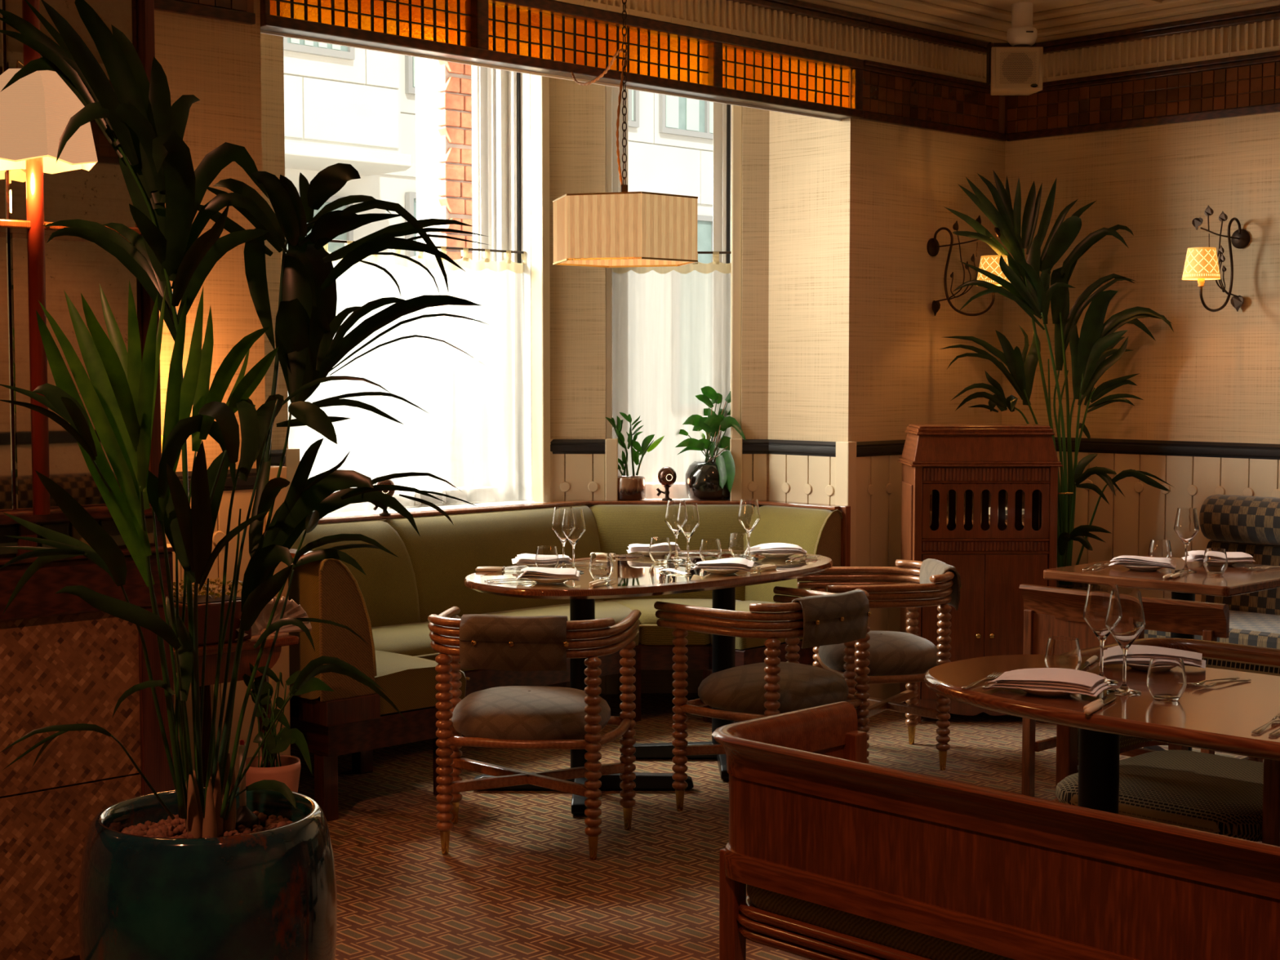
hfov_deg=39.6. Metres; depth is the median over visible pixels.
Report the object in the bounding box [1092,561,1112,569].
fork
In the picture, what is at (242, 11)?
trim
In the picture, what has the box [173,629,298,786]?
side table
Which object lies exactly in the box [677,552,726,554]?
fork
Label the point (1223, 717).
wooden table
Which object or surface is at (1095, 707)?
knife
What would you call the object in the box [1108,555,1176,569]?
napkin
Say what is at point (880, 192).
wall
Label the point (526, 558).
napkin
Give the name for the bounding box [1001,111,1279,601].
wall
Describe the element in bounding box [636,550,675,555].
plate
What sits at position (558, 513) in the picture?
wine glass
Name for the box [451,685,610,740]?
seat cushion
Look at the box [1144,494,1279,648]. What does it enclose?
bench
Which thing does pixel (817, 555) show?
fork
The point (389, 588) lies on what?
cushion
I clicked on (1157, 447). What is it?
trim
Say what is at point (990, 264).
wall sconce
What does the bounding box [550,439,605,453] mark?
trim
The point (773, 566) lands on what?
knife
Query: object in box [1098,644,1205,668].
napkin
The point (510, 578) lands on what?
fork
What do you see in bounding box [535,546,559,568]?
tumbler
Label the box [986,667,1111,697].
napkin
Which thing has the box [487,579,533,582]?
fork
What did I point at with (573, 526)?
wine glass
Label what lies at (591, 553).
knife
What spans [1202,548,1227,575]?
tumbler
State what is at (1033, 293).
palm
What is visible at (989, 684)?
fork
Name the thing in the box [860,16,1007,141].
trim
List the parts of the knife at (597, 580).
handle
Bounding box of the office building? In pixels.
[283,36,713,263]
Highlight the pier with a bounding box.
[549,77,617,694]
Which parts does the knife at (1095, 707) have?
handle, blade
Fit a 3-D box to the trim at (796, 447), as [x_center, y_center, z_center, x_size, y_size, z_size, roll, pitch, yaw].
[0.710,-0.140,7.779,0.026,0.065,0.405,-3,5,-44]
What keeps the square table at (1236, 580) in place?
on the floor
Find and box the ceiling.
[964,0,1162,13]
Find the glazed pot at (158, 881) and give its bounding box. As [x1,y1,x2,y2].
[77,786,337,959]
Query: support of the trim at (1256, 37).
attached to the wall at (1215, 378)
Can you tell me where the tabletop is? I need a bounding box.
[480,551,817,587]
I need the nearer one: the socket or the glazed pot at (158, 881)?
the glazed pot at (158, 881)
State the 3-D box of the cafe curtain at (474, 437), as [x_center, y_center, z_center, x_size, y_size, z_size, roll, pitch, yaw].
[-0.965,-0.435,7.482,1.350,1.104,0.160,-3,5,-44]
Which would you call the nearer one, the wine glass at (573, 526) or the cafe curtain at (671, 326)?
the wine glass at (573, 526)
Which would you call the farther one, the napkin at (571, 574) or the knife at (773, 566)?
the knife at (773, 566)
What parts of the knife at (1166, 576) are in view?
handle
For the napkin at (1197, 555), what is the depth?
6.37 m
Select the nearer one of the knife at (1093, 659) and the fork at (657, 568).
the knife at (1093, 659)
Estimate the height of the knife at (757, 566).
0.014 m
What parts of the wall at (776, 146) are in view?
corner post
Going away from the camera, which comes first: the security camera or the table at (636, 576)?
the table at (636, 576)
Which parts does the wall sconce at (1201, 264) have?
lamp shade, scroll arm, wall plate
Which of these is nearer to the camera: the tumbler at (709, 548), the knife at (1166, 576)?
the knife at (1166, 576)
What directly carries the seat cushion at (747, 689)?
on the chair at (772, 686)
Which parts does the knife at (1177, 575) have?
handle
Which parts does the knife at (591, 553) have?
blade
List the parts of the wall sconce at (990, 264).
wall plate, scroll arm, lamp shade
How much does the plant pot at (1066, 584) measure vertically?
0.500 m
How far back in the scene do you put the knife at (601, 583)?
5.78 m
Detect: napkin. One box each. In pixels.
[511,553,572,565]
[516,567,580,581]
[626,542,680,553]
[691,557,754,572]
[750,542,807,555]
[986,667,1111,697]
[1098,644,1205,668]
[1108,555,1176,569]
[1182,550,1255,563]
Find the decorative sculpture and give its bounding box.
[656,466,676,500]
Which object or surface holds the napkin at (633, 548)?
on the plate at (645, 553)
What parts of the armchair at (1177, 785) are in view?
leg, rail, leg, rail, leg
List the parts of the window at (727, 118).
sill, architrave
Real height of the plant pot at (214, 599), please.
0.171 m
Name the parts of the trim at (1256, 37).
fluted panel, fluted panel, fluted panel, fluted panel, fluted panel, fluted panel, fluted panel, fluted panel, fluted panel, fluted panel, fluted panel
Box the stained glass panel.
[259,0,863,120]
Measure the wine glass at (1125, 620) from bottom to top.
0.222 m
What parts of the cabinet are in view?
panel, door, knob, lid, lid, lid moulding, rail, rail, slotted door, rail, knob, door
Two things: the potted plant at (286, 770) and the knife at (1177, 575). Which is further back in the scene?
the knife at (1177, 575)
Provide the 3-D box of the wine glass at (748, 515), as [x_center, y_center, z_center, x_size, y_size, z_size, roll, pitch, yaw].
[0.406,0.182,6.616,0.086,0.222,0.086,-3,5,-44]
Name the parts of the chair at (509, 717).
bobbin leg, bobbin leg, crest rail, seat frame, bobbin leg, bobbin leg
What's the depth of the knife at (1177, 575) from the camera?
6.01 m
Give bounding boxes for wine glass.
[551,506,572,568]
[561,507,586,573]
[664,499,685,561]
[676,502,700,565]
[737,498,760,559]
[1082,582,1118,684]
[1105,589,1145,695]
[1173,507,1199,573]
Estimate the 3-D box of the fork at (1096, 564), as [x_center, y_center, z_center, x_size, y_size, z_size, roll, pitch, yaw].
[1.605,0.306,6.308,0.022,0.010,0.192,2,4,31]
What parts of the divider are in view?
woven panel, woven panel, rail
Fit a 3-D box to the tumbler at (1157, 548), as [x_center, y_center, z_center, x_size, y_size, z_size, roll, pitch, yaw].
[1.879,0.261,6.424,0.083,0.088,0.083,-3,5,-44]
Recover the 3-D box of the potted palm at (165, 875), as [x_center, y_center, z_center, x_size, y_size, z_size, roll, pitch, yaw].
[-0.672,0.176,3.194,0.917,2.155,0.835,-1,4,-17]
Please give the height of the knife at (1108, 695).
0.014 m
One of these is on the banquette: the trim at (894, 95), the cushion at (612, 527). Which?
the cushion at (612, 527)
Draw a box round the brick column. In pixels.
[415,57,472,260]
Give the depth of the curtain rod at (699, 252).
7.97 m
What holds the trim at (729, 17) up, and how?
attached to the wall at (880, 192)
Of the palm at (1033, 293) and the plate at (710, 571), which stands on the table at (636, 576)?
the plate at (710, 571)
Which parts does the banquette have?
leg, panel, leg, rail, leg, rail, leg, rail, leg, rail, panel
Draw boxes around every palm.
[0,0,488,959]
[940,169,1173,590]
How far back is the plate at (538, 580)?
5.82 m
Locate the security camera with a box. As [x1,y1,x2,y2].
[1006,2,1037,46]
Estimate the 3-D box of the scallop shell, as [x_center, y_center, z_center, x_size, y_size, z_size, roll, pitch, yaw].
[-1.055,0.389,5.096,0.253,0.116,0.066,-3,5,-44]
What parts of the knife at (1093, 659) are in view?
blade, handle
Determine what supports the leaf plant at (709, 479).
on the window at (727, 118)
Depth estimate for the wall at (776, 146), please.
7.85 m
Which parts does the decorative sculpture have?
globe, stem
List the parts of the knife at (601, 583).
handle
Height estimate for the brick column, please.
3.400 m
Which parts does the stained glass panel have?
pane, pane, pane, pane, pane, pane, pane, pane, pane, pane, pane, pane, pane, pane, pane, pane, pane, pane, pane, pane, pane, pane, pane, pane, pane, pane, pane, pane, pane, pane, pane, pane, pane, pane, pane, pane, pane, pane, pane, pane, pane, pane, pane, pane, pane, pane, pane, pane, pane, pane, pane, pane, pane, pane, pane, pane, pane, pane, pane, pane, pane, pane, pane, pane, pane, pane, pane, pane, pane, pane, pane, pane, pane, pane, pane, pane, pane, pane, pane, pane, pane, pane, pane, pane, pane, pane, pane, pane, pane, pane, pane, pane, pane, pane, pane, pane, pane, pane, pane, pane, pane, pane, pane, pane, pane, pane, pane, pane, pane, pane, pane, pane, pane, pane, pane, pane, pane, pane, pane, pane, pane, pane, pane, pane, pane, pane, pane, pane, pane, pane, pane, pane, pane, pane, pane, pane, pane, pane, pane, pane, pane, pane, pane, pane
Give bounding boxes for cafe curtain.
[285,240,533,513]
[612,251,730,498]
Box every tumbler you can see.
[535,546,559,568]
[588,552,613,580]
[648,537,671,562]
[699,538,721,561]
[728,532,747,557]
[1044,635,1081,670]
[1146,656,1186,702]
[1147,539,1172,558]
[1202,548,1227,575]
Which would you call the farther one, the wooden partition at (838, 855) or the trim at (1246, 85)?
the trim at (1246, 85)
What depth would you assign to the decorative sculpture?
7.89 m
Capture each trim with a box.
[154,0,255,25]
[175,468,257,493]
[271,449,285,466]
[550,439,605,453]
[555,0,986,83]
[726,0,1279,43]
[742,439,768,453]
[768,439,835,457]
[856,440,905,457]
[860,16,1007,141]
[1004,5,1279,141]
[1042,19,1279,82]
[1054,436,1279,459]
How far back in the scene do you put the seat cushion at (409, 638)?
6.59 m
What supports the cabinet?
on the floor
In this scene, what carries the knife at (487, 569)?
on the table at (636, 576)
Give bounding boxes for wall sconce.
[926,215,1009,315]
[1182,204,1249,311]
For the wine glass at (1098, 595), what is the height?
0.222 m
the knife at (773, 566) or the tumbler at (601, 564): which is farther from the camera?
the knife at (773, 566)
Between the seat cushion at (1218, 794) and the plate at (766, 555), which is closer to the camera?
the seat cushion at (1218, 794)
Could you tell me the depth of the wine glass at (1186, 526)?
6.15 m
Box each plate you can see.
[520,563,562,567]
[526,577,568,583]
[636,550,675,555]
[702,568,740,574]
[758,552,796,558]
[1012,685,1071,697]
[1120,564,1162,571]
[1126,662,1149,671]
[1200,560,1238,565]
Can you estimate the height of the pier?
3.030 m
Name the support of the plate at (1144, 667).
on the wooden table at (1223, 717)
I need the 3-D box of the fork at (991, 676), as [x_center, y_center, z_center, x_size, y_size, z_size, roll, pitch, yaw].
[0.766,0.449,3.988,0.022,0.010,0.192,2,4,34]
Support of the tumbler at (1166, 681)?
on the wooden table at (1223, 717)
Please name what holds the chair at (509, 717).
on the floor
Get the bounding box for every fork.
[484,577,528,581]
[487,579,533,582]
[653,567,688,575]
[655,565,691,573]
[677,551,726,553]
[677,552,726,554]
[786,554,809,561]
[790,554,820,561]
[961,671,1002,688]
[982,681,995,688]
[1082,562,1102,570]
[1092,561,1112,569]
[1186,676,1239,684]
[1191,679,1251,686]
[1242,565,1279,568]
[1251,712,1279,733]
[1252,566,1279,568]
[1268,728,1279,737]
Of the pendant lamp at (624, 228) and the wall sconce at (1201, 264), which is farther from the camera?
the wall sconce at (1201, 264)
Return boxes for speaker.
[986,42,1043,95]
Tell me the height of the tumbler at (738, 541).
0.088 m
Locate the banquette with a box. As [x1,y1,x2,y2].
[288,499,850,821]
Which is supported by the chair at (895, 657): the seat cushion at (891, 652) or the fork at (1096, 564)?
the seat cushion at (891, 652)
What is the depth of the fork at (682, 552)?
6.80 m
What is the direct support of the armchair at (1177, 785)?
on the floor
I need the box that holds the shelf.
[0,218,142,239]
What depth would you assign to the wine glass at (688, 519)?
6.39 m
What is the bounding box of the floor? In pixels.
[290,693,1263,959]
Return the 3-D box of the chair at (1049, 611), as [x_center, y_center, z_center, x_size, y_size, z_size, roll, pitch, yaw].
[1.673,0.723,5.854,0.446,0.736,0.734,-3,5,-44]
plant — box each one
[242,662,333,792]
[605,412,664,500]
[675,386,746,499]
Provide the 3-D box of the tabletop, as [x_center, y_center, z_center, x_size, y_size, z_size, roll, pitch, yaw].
[0.060,0.318,6.328,1.410,0.010,0.744,-3,5,-44]
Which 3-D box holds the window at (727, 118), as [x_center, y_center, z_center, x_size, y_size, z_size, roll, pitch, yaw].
[0.149,-0.942,8.035,0.607,2.110,0.350,0,4,0]
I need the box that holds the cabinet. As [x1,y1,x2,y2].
[897,423,1073,723]
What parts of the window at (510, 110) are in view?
sill, frame, architrave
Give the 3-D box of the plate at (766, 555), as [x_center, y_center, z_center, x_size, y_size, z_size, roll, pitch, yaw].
[0.515,0.279,6.684,0.176,0.020,0.176,-3,5,-44]
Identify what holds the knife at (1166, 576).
on the square table at (1236, 580)
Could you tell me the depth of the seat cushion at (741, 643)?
7.32 m
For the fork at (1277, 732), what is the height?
0.010 m
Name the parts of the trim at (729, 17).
fluted panel, fluted panel, fluted panel, fluted panel, fluted panel, fluted panel, fluted panel, fluted panel, fluted panel, fluted panel, fluted panel, fluted panel, fluted panel, fluted panel, fluted panel, fluted panel, fluted panel, fluted panel, fluted panel, fluted panel, fluted panel, fluted panel, fluted panel, fluted panel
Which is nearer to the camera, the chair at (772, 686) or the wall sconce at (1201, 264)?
the chair at (772, 686)
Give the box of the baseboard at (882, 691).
[866,683,899,699]
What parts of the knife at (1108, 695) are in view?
handle, blade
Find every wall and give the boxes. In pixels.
[154,0,1005,786]
[260,33,554,686]
[617,106,835,693]
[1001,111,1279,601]
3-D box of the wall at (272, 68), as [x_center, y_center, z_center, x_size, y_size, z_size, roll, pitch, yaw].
[-1.278,-0.511,7.232,2.155,3.030,0.410,-3,5,-44]
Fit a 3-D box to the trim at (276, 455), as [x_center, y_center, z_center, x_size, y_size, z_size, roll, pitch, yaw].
[-1.648,-0.069,6.637,0.740,0.065,0.026,-3,5,-44]
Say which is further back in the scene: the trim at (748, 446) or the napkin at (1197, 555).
the trim at (748, 446)
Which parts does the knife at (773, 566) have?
handle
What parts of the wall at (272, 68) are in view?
corner post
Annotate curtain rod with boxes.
[328,240,524,253]
[697,251,730,253]
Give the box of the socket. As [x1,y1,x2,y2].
[1197,278,1204,287]
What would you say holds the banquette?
on the floor
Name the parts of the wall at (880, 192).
corner post, corner post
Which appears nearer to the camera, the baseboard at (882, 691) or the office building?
the baseboard at (882, 691)
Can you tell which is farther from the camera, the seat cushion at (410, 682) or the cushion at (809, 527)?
the cushion at (809, 527)
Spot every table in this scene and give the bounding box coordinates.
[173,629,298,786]
[463,549,833,814]
[923,654,1279,813]
[1043,555,1279,772]
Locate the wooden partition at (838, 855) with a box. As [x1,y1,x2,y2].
[711,701,1279,959]
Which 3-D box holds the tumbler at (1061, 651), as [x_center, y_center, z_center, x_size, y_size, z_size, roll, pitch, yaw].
[0.969,0.406,4.070,0.083,0.088,0.083,-3,5,-44]
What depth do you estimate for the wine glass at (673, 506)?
6.53 m
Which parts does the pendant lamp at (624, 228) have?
shade panel, shade panel, twisted cord, twisted cord, shade panel, shade panel, shade panel, shade panel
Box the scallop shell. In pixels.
[235,595,311,640]
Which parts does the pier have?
corner post, corner post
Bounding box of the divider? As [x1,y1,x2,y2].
[0,0,175,959]
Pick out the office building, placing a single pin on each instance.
(356, 107)
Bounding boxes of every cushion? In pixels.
[288,559,324,699]
[289,649,466,715]
[290,519,419,626]
[371,622,476,671]
[423,600,639,645]
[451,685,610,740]
[589,504,746,600]
[607,598,741,644]
[697,662,848,715]
[710,600,803,649]
[744,505,831,603]
[818,631,939,675]
[1055,750,1263,841]
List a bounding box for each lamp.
[0,60,97,173]
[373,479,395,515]
[552,0,697,267]
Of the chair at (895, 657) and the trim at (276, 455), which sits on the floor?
the chair at (895, 657)
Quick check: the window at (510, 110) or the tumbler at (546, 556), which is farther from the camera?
the window at (510, 110)
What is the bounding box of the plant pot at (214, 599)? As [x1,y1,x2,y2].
[173,577,251,645]
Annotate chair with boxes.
[427,606,641,860]
[653,586,871,811]
[795,558,961,770]
[1018,583,1263,796]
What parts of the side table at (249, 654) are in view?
leg, leg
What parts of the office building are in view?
stone panel, pane, pane, stone panel, cornice, stone panel, stone panel, stone panel, stone panel, pane, stone panel, stone panel, stone panel, pane, pane, stone panel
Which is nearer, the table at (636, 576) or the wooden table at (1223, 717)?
the wooden table at (1223, 717)
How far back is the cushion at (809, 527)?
7.61 m
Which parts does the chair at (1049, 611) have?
leg, panel, rail, leg, leg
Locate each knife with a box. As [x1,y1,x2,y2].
[475,567,520,571]
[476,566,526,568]
[588,577,613,586]
[590,552,644,555]
[590,554,641,557]
[591,578,617,587]
[739,564,777,572]
[751,564,772,568]
[1078,655,1097,670]
[1083,692,1115,710]
[1084,695,1116,715]
[1162,571,1180,579]
[1169,570,1187,578]
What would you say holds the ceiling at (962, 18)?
attached to the wall at (880, 192)
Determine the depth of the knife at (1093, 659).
4.22 m
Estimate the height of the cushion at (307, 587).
0.458 m
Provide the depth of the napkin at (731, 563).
6.11 m
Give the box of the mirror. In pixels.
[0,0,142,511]
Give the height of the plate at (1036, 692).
0.020 m
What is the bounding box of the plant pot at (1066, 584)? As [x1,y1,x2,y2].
[1056,580,1088,590]
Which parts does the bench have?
seat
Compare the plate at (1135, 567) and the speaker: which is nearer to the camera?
the plate at (1135, 567)
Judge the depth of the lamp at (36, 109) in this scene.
3.93 m
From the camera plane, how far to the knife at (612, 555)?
6.65 m
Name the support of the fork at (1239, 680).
on the wooden table at (1223, 717)
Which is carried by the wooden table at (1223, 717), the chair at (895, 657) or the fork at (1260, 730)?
the fork at (1260, 730)
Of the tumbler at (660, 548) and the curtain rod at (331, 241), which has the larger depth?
the curtain rod at (331, 241)
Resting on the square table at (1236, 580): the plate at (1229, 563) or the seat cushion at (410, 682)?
the plate at (1229, 563)
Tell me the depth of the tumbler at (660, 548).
6.47 m
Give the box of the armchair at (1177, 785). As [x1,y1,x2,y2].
[1051,637,1279,846]
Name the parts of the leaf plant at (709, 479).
glazed pot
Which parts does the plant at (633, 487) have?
stem, stem, ribbed pot, stem, stem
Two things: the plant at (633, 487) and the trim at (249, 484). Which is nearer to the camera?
the trim at (249, 484)
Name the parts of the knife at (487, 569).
handle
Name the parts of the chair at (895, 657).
bobbin leg, bobbin leg, seat frame, bobbin leg, crest rail, bobbin leg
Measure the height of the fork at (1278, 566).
0.010 m
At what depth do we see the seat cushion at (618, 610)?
7.31 m
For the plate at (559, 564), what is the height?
0.020 m
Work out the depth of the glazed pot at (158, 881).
3.17 m
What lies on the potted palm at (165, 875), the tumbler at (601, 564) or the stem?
the stem
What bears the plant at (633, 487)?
on the window at (727, 118)
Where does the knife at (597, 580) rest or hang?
on the table at (636, 576)
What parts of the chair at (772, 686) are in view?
bobbin leg, seat frame, bobbin leg, bobbin leg, crest rail, bobbin leg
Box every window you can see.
[323,65,550,520]
[605,85,742,499]
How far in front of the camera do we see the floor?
5.38 m
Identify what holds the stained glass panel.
attached to the wall at (880, 192)
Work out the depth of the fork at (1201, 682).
3.98 m
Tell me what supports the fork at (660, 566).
on the table at (636, 576)
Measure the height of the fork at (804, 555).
0.010 m
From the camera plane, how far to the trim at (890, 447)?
7.73 m
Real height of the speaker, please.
0.210 m

